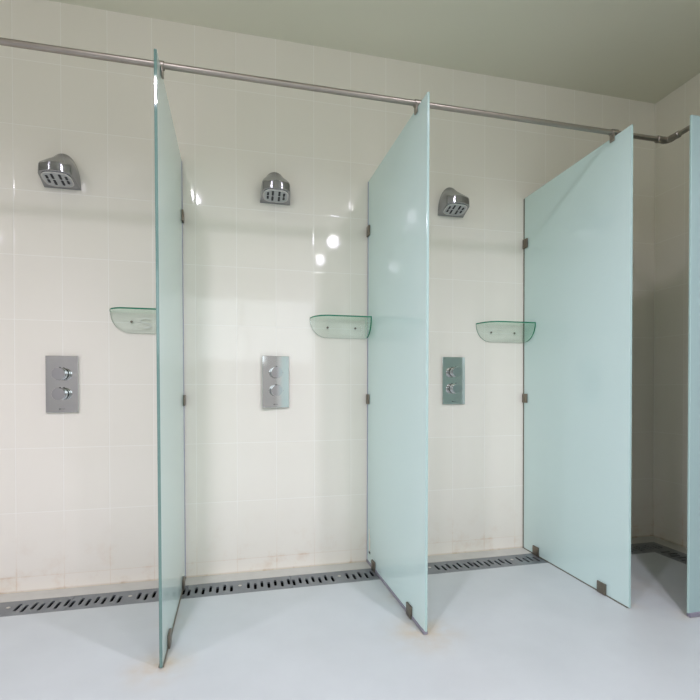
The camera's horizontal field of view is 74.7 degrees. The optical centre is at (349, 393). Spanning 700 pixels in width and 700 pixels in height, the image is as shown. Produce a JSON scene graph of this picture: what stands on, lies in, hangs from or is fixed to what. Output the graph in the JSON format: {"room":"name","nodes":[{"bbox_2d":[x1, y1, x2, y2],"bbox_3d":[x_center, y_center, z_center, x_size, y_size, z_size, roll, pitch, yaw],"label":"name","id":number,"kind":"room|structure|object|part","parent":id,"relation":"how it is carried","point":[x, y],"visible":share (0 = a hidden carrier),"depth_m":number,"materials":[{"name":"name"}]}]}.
{"room":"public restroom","nodes":[
{"label":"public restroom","id":0,"kind":"room"},
{"bbox_2d":[0,0,654,602],"bbox_3d":[-0.793,-0.424,2.395,5.893,2.880,0.120,0,1,-13],"label":"wall","id":1,"kind":"structure","parent":0,"point":[281,487],"depth_m":2.39,"materials":[{"name":"beige tile"}]},
{"bbox_2d":[38,154,80,189],"bbox_3d":[-1.358,-1.062,2.134,0.158,0.168,0.120,0,1,-13],"label":"fitting","id":2,"kind":"object","parent":1,"relation":"attached to","point":[60,171],"visible":1,"depth_m":2.12,"materials":[{"name":"silver metal"}]},
{"bbox_2d":[45,356,78,412],"bbox_3d":[-1.354,-0.044,2.177,0.139,0.264,0.057,0,1,-13],"label":"mixer valve","id":3,"kind":"object","parent":1,"relation":"attached to","point":[62,372],"visible":1,"depth_m":2.15,"materials":[{"name":"silver metal"}]},
{"bbox_3d":[-1.370,0.001,2.169,0.059,0.059,0.048,0,1,-13],"label":"knob","id":4,"kind":"part","parent":3,"relation":"part of","materials":[{"name":"silver metal"}]},
{"bbox_3d":[-1.370,-0.094,2.168,0.059,0.059,0.048,0,1,-13],"label":"knob","id":5,"kind":"part","parent":3,"relation":"part of","materials":[{"name":"silver metal"}]},
{"bbox_2d":[109,307,155,333],"bbox_3d":[-1.005,-0.352,2.221,0.312,0.106,0.123,0,1,-13],"label":"corner shelf","id":6,"kind":"object","parent":1,"relation":"attached to","point":[141,319],"visible":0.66,"depth_m":2.18,"materials":[{"name":"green glass"}]},
{"bbox_3d":[-1.005,-0.402,2.220,0.312,0.007,0.123,0,1,-13],"label":"shelf plate","id":7,"kind":"part","parent":6,"relation":"part of","materials":[{"name":"green glass"}]},
{"bbox_2d":[260,172,289,204],"bbox_3d":[-0.382,-1.083,2.361,0.158,0.168,0.120,0,1,-13],"label":"fitting","id":8,"kind":"object","parent":1,"relation":"attached to","point":[275,189],"visible":1,"depth_m":2.34,"materials":[{"name":"silver metal"}]},
{"bbox_2d":[262,356,288,407],"bbox_3d":[-0.392,-0.061,2.394,0.134,0.265,0.057,0,1,-18],"label":"mixer valve","id":9,"kind":"object","parent":1,"relation":"attached to","point":[275,369],"visible":1,"depth_m":2.37,"materials":[{"name":"silver metal"}]},
{"bbox_3d":[-0.383,-0.016,2.393,0.059,0.059,0.048,0,1,-17],"label":"knob","id":10,"kind":"part","parent":9,"relation":"part of","materials":[{"name":"silver metal"}]},
{"bbox_3d":[-0.383,-0.111,2.392,0.059,0.059,0.048,0,1,-17],"label":"knob","id":11,"kind":"part","parent":9,"relation":"part of","materials":[{"name":"silver metal"}]},
{"bbox_2d":[310,315,371,338],"bbox_3d":[-0.050,-0.356,2.444,0.312,0.106,0.123,0,1,-13],"label":"corner shelf","id":12,"kind":"object","parent":1,"relation":"attached to","point":[316,315],"visible":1,"depth_m":2.40,"materials":[{"name":"glass"}]},
{"bbox_3d":[-0.050,-0.405,2.443,0.312,0.007,0.123,0,1,-13],"label":"shelf plate","id":13,"kind":"part","parent":12,"relation":"part of","materials":[{"name":"green glass"}]},
{"bbox_2d":[442,357,464,403],"bbox_3d":[0.580,-0.076,2.627,0.135,0.262,0.057,0,1,-13],"label":"mixer valve","id":14,"kind":"object","parent":1,"relation":"attached to","point":[453,368],"visible":1,"depth_m":2.60,"materials":[{"name":"silver metal"}]},
{"bbox_3d":[0.606,-0.029,2.629,0.059,0.059,0.048,0,1,-13],"label":"knob","id":15,"kind":"part","parent":14,"relation":"part of","materials":[{"name":"silver metal"}]},
{"bbox_3d":[0.605,-0.124,2.628,0.059,0.059,0.048,0,1,-13],"label":"knob","id":16,"kind":"part","parent":14,"relation":"part of","materials":[{"name":"silver metal"}]},
{"bbox_2d":[438,187,468,217],"bbox_3d":[0.593,-1.105,2.588,0.158,0.168,0.120,0,1,-13],"label":"fitting","id":17,"kind":"object","parent":1,"relation":"attached to","point":[452,203],"visible":1,"depth_m":2.58,"materials":[{"name":"silver metal"}]},
{"bbox_2d":[476,321,535,342],"bbox_3d":[0.904,-0.359,2.666,0.312,0.106,0.123,0,1,-13],"label":"corner shelf","id":18,"kind":"object","parent":1,"relation":"attached to","point":[487,321],"visible":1,"depth_m":2.64,"materials":[{"name":"glass"}]},
{"bbox_3d":[0.904,-0.409,2.666,0.312,0.007,0.123,0,1,-13],"label":"shelf plate","id":19,"kind":"part","parent":18,"relation":"part of","materials":[{"name":"green glass"}]},
{"bbox_2d":[0,536,699,699],"bbox_3d":[-0.210,0.960,-0.084,5.653,0.001,5.000,0,1,-13],"label":"floor","id":20,"kind":"structure","parent":0,"point":[532,631],"depth_m":1.74,"materials":[{"name":"grey paint"}]},
{"bbox_2d":[154,49,185,667],"bbox_3d":[-0.751,-0.115,1.943,0.032,2.110,0.784,-1,1,-14],"label":"screen","id":21,"kind":"object","parent":20,"relation":"on","point":[169,212],"visible":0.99,"depth_m":1.79,"materials":[{"name":"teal glass"}]},
{"bbox_2d":[0,542,686,616],"bbox_3d":[0.146,0.974,2.135,3.758,0.077,0.646,0,1,-13],"label":"channel","id":22,"kind":"object","parent":20,"relation":"in","point":[288,581],"depth_m":2.27,"materials":[{"name":"silver metal"}]},
{"bbox_3d":[-1.499,0.944,2.005,0.494,0.010,0.148,0,1,-13],"label":"drain grate","id":23,"kind":"part","parent":22,"relation":"part of","materials":[{"name":"silver metal"}]},
{"bbox_3d":[-1.017,0.942,2.118,0.494,0.010,0.148,0,1,-13],"label":"drain grate","id":24,"kind":"part","parent":22,"relation":"part of","materials":[{"name":"silver metal"}]},
{"bbox_3d":[-0.534,0.940,2.231,0.494,0.010,0.148,0,1,-13],"label":"drain grate","id":25,"kind":"part","parent":22,"relation":"part of","materials":[{"name":"silver metal"}]},
{"bbox_3d":[-0.052,0.939,2.343,0.494,0.010,0.148,0,1,-13],"label":"drain grate","id":26,"kind":"part","parent":22,"relation":"part of","materials":[{"name":"silver metal"}]},
{"bbox_3d":[0.431,0.937,2.456,0.494,0.010,0.148,0,1,-13],"label":"drain grate","id":27,"kind":"part","parent":22,"relation":"part of","materials":[{"name":"silver metal"}]},
{"bbox_3d":[0.913,0.935,2.568,0.494,0.010,0.148,0,1,-13],"label":"drain grate","id":28,"kind":"part","parent":22,"relation":"part of","materials":[{"name":"silver metal"}]},
{"bbox_3d":[1.537,0.933,2.714,0.784,0.010,0.148,0,1,-13],"label":"drain grate","id":29,"kind":"part","parent":22,"relation":"part of","materials":[{"name":"silver metal"}]},
{"bbox_3d":[1.920,0.935,2.472,0.148,0.010,0.494,0,1,-13],"label":"drain grate","id":30,"kind":"part","parent":22,"relation":"part of","materials":[{"name":"silver metal"}]},
{"bbox_2d":[366,92,429,634],"bbox_3d":[0.201,-0.115,2.161,0.032,2.102,0.794,0,0,-14],"label":"screen","id":31,"kind":"object","parent":20,"relation":"on","point":[397,233],"visible":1,"depth_m":2.06,"materials":[{"name":"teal glass"}]},
{"bbox_2d":[522,125,632,607],"bbox_3d":[1.135,-0.117,2.379,0.030,2.100,0.792,0,1,-13],"label":"screen","id":32,"kind":"object","parent":20,"relation":"on","point":[578,240],"visible":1,"depth_m":2.27,"materials":[{"name":"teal glass"}]},
{"bbox_2d":[687,115,699,617],"bbox_3d":[1.798,-0.111,2.004,0.786,2.094,0.029,0,1,-13],"label":"screen","id":33,"kind":"object","parent":20,"relation":"on","point":[693,495],"visible":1,"depth_m":1.92,"materials":[{"name":"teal glass"}]},
{"bbox_2d":[49,0,699,103],"bbox_3d":[-0.213,-1.890,-0.112,5.893,0.100,5.240,0,1,-13],"label":"ceiling","id":34,"kind":"structure","parent":0,"point":[638,50],"depth_m":2.36,"materials":[{"name":"paint"}]},
{"bbox_2d":[653,73,699,551],"bbox_3d":[2.600,-0.410,0.558,0.120,2.880,5.000,0,1,-13],"label":"wall","id":35,"kind":"structure","parent":0,"point":[673,112],"depth_m":2.85,"materials":[{"name":"beige tile"}]},
{"bbox_3d":[-3.022,-0.391,-0.753,0.120,2.880,5.000,0,1,-13],"label":"wall","id":36,"kind":"structure","parent":0,"visible":0},
{"bbox_2d":[0,37,689,143],"bbox_3d":[-0.588,-1.156,0.084,5.006,0.070,3.138,0,1,-13],"label":"support rail","id":37,"kind":"object","parent":36,"relation":"attached to","point":[612,133],"visible":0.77,"depth_m":1.76,"materials":[{"name":"silver metal"}]},
{"bbox_2d":[655,135,667,143],"bbox_3d":[1.449,-1.183,2.139,0.050,0.031,0.031,0,1,-13],"label":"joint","id":38,"kind":"object","parent":37,"relation":"attached to","point":[658,139],"depth_m":2.13,"materials":[{"name":"silver metal"}]},
{"bbox_2d":[668,131,681,141],"bbox_3d":[1.493,-1.183,2.111,0.031,0.031,0.050,0,1,-13],"label":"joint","id":39,"kind":"object","parent":37,"relation":"attached to","point":[677,134],"depth_m":2.10,"materials":[{"name":"silver metal"}]}
]}

